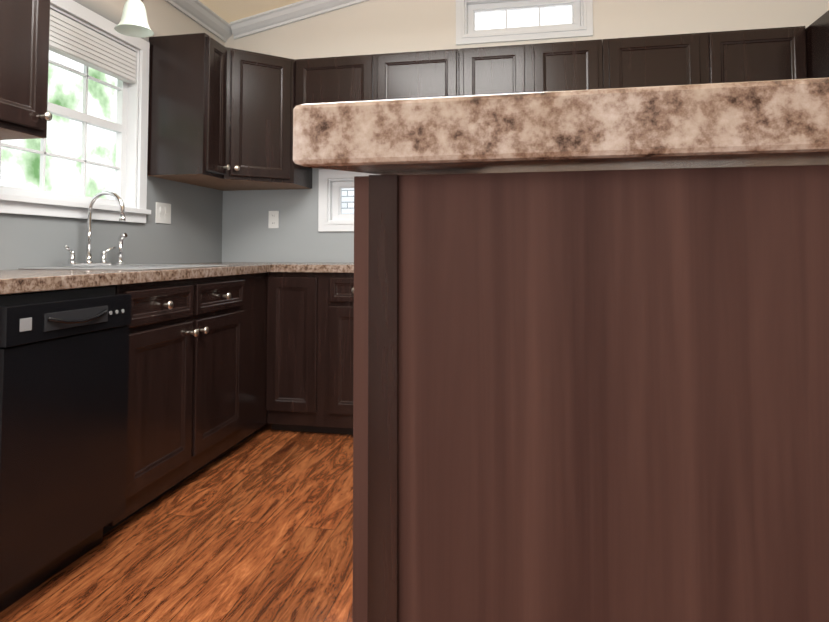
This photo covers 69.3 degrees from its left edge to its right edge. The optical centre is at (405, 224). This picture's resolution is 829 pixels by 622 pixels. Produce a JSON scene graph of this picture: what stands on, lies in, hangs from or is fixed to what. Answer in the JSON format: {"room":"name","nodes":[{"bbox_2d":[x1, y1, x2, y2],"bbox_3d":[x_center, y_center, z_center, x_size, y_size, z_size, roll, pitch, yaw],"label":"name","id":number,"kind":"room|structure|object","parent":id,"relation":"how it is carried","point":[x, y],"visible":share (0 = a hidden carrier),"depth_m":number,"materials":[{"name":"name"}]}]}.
{"room":"kitchen","nodes":[
{"label":"kitchen","id":0,"kind":"room"},
{"bbox_2d":[0,0,224,269],"bbox_3d":[-1.931,-0.234,0.896,0.120,2.530,6.480,0,-3,11],"label":"wall","id":1,"kind":"structure","parent":0,"point":[191,232],"depth_m":3.25,"materials":[{"name":"paint"}]},
{"bbox_2d":[0,0,51,139],"bbox_3d":[-1.493,-0.773,1.904,0.352,0.905,0.591,0,-3,11],"label":"upper cabinet","id":2,"kind":"object","parent":1,"relation":"attached to","point":[24,47],"visible":1,"depth_m":2.01,"materials":[{"name":"brown wood"}]},
{"bbox_2d":[0,0,150,222],"bbox_3d":[-1.539,-0.517,2.767,0.156,0.980,0.995,0,-3,11],"label":"window","id":3,"kind":"structure","parent":1,"relation":"in","point":[85,42],"depth_m":2.91,"materials":[{"name":"white wood"}]},
{"bbox_2d":[155,202,170,223],"bbox_3d":[-1.367,-0.065,3.389,0.010,0.115,0.140,0,-3,11],"label":"light switch","id":4,"kind":"object","parent":1,"relation":"attached to","point":[163,213],"visible":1,"depth_m":3.38,"materials":[{"name":"white plastic"}]},
{"bbox_2d":[165,0,230,41],"bbox_3d":[-1.833,-1.440,0.929,0.075,0.106,6.476,0,-3,11],"label":"crown molding","id":5,"kind":"structure","parent":1,"relation":"attached to","point":[205,17],"depth_m":3.77,"materials":[{"name":"white wood"}]},
{"bbox_2d":[147,33,311,190],"bbox_3d":[-1.008,-0.629,3.606,0.637,0.760,0.838,0,-3,11],"label":"upper cabinet","id":6,"kind":"object","parent":1,"relation":"attached to","point":[220,116],"visible":0.98,"depth_m":3.36,"materials":[{"name":"brown wood"}]},
{"bbox_2d":[0,424,352,621],"bbox_3d":[0.135,1.037,0.429,4.333,0.050,6.720,0,-3,11],"label":"floor","id":7,"kind":"structure","parent":0,"point":[257,526],"depth_m":1.98,"materials":[{"name":"brown wood"}]},
{"bbox_2d":[0,286,131,611],"bbox_3d":[-1.295,0.639,1.857,0.657,0.870,0.515,0,-3,11],"label":"dishwasher","id":8,"kind":"object","parent":7,"relation":"on","point":[64,361],"visible":0.98,"depth_m":1.76,"materials":[{"name":"black plastic"}]},
{"bbox_2d":[103,272,267,534],"bbox_3d":[-1.212,0.663,2.446,0.666,0.874,1.836,0,-3,11],"label":"base cabinet","id":9,"kind":"object","parent":7,"relation":"on","point":[197,375],"visible":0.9,"depth_m":2.50,"materials":[{"name":"brown wood"}]},
{"bbox_2d":[0,262,275,294],"bbox_3d":[-1.156,0.216,2.766,0.660,0.042,2.470,0,-3,11],"label":"countertop","id":10,"kind":"structure","parent":9,"relation":"on","point":[15,281],"depth_m":2.07,"materials":[{"name":"stone"}]},
{"bbox_2d":[63,191,126,265],"bbox_3d":[-1.355,0.017,2.743,0.207,0.339,0.389,0,-3,11],"label":"faucet","id":11,"kind":"object","parent":10,"relation":"on","point":[88,260],"visible":1,"depth_m":2.72,"materials":[{"name":"silver metal"}]},
{"bbox_2d":[18,264,228,269],"bbox_3d":[-1.207,0.273,2.669,0.554,0.176,0.684,0,-3,11],"label":"sink","id":12,"kind":"object","parent":10,"relation":"in","point":[137,267],"visible":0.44,"depth_m":2.64,"materials":[{"name":"silver metal"}]},
{"bbox_2d":[266,272,353,434],"bbox_3d":[-0.207,0.708,3.472,1.010,0.874,0.674,0,-3,11],"label":"base cabinet","id":13,"kind":"object","parent":7,"relation":"on","point":[310,350],"visible":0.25,"depth_m":3.24,"materials":[{"name":"brown wood"}]},
{"bbox_2d":[276,262,353,272],"bbox_3d":[-0.182,0.248,3.497,0.964,0.042,0.653,0,-3,11],"label":"countertop","id":14,"kind":"structure","parent":13,"relation":"on","point":[316,267],"depth_m":3.24,"materials":[{"name":"stone"}]},
{"bbox_2d":[352,165,828,621],"bbox_3d":[0.607,0.507,0.850,1.083,1.046,1.156,0,-3,11],"label":"base cabinet","id":15,"kind":"object","parent":7,"relation":"on","point":[593,396],"visible":1,"depth_m":0.38,"materials":[{"name":"brown wood"}]},
{"bbox_2d":[293,77,828,174],"bbox_3d":[0.620,-0.039,0.874,1.176,0.042,1.210,0,-3,11],"label":"countertop","id":16,"kind":"structure","parent":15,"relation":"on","point":[759,123],"depth_m":0.36,"materials":[{"name":"stone"}]},
{"bbox_2d":[806,10,828,78],"bbox_3d":[2.389,0.049,2.983,0.646,2.148,0.674,0,-3,11],"label":"pantry cabinet","id":17,"kind":"object","parent":7,"relation":"on","point":[817,45],"visible":0.02,"depth_m":2.98,"materials":[{"name":"brown wood"}]},
{"bbox_2d":[199,0,301,23],"bbox_3d":[0.135,-1.705,0.549,4.333,0.420,6.720,0,-3,11],"label":"ceiling","id":18,"kind":"structure","parent":0,"point":[228,11],"depth_m":3.92,"materials":[{"name":"beige paint"}]},
{"bbox_2d":[114,0,153,37],"bbox_3d":[-1.190,-1.160,2.646,0.160,0.624,0.160,0,-3,11],"label":"pendant light","id":19,"kind":"object","parent":18,"relation":"hanging from","point":[133,22],"visible":1,"depth_m":2.61,"materials":[{"name":"white glass"}]},
{"bbox_2d":[222,0,828,276],"bbox_3d":[0.779,-0.370,3.730,4.333,3.050,0.120,0,-3,11],"label":"wall","id":20,"kind":"structure","parent":0,"point":[369,27],"depth_m":3.90,"materials":[{"name":"paint"}]},
{"bbox_2d":[268,211,278,227],"bbox_3d":[-0.878,-0.034,3.979,0.070,0.115,0.008,0,-3,11],"label":"electrical outlet","id":21,"kind":"object","parent":20,"relation":"attached to","point":[273,219],"visible":1,"depth_m":3.98,"materials":[{"name":"white plastic"}]},
{"bbox_2d":[230,0,368,38],"bbox_3d":[0.755,-1.528,3.683,3.900,0.496,0.075,0,-3,11],"label":"crown molding","id":22,"kind":"structure","parent":20,"relation":"attached to","point":[304,9],"depth_m":3.98,"materials":[{"name":"white wood"}]},
{"bbox_2d":[318,169,379,231],"bbox_3d":[-0.124,-0.159,3.887,0.884,0.406,0.138,0,-3,11],"label":"window","id":23,"kind":"structure","parent":20,"relation":"in","point":[332,185],"depth_m":3.91,"materials":[{"name":"white wood"}]},
{"bbox_2d":[295,49,458,167],"bbox_3d":[-0.158,-0.694,3.676,0.995,0.624,0.374,0,-3,11],"label":"upper cabinet","id":24,"kind":"object","parent":20,"relation":"attached to","point":[416,74],"visible":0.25,"depth_m":3.53,"materials":[{"name":"brown wood"}]},
{"bbox_2d":[456,0,592,44],"bbox_3d":[0.734,-1.304,3.767,0.830,0.340,0.138,0,-3,11],"label":"transom","id":25,"kind":"object","parent":20,"relation":"in","point":[580,25],"visible":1,"depth_m":3.75,"materials":[{"name":"white wood"}]},
{"bbox_2d":[459,39,602,95],"bbox_3d":[0.721,-0.826,3.507,0.790,0.374,0.374,0,-3,11],"label":"upper cabinet","id":26,"kind":"object","parent":20,"relation":"attached to","point":[553,66],"visible":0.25,"depth_m":3.37,"materials":[{"name":"brown wood"}]},
{"bbox_2d":[602,26,806,88],"bbox_3d":[1.605,-0.709,3.326,1.005,0.624,0.374,0,-3,11],"label":"upper cabinet","id":27,"kind":"object","parent":20,"relation":"attached to","point":[766,54],"visible":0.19,"depth_m":3.19,"materials":[{"name":"brown wood"}]},
{"label":"outside","id":28,"kind":"structure","parent":0,"visible":0},
{"bbox_2d":[0,50,116,199],"bbox_3d":[-1.649,-0.516,2.789,0.001,1.460,1.455,0,-3,11],"label":"window glass","id":29,"kind":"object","parent":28,"point":[20,169],"depth_m":2.90,"materials":[{"name":"clear glass"}]},
{"bbox_2d":[342,188,353,213],"bbox_3d":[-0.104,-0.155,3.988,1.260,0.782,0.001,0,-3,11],"label":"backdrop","id":30,"kind":"structure","parent":28,"point":[347,200],"depth_m":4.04,"materials":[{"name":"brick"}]},
{"bbox_2d":[475,6,571,29],"bbox_3d":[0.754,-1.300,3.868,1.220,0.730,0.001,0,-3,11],"label":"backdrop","id":31,"kind":"structure","parent":28,"point":[528,17],"depth_m":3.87,"materials":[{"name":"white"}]}
]}

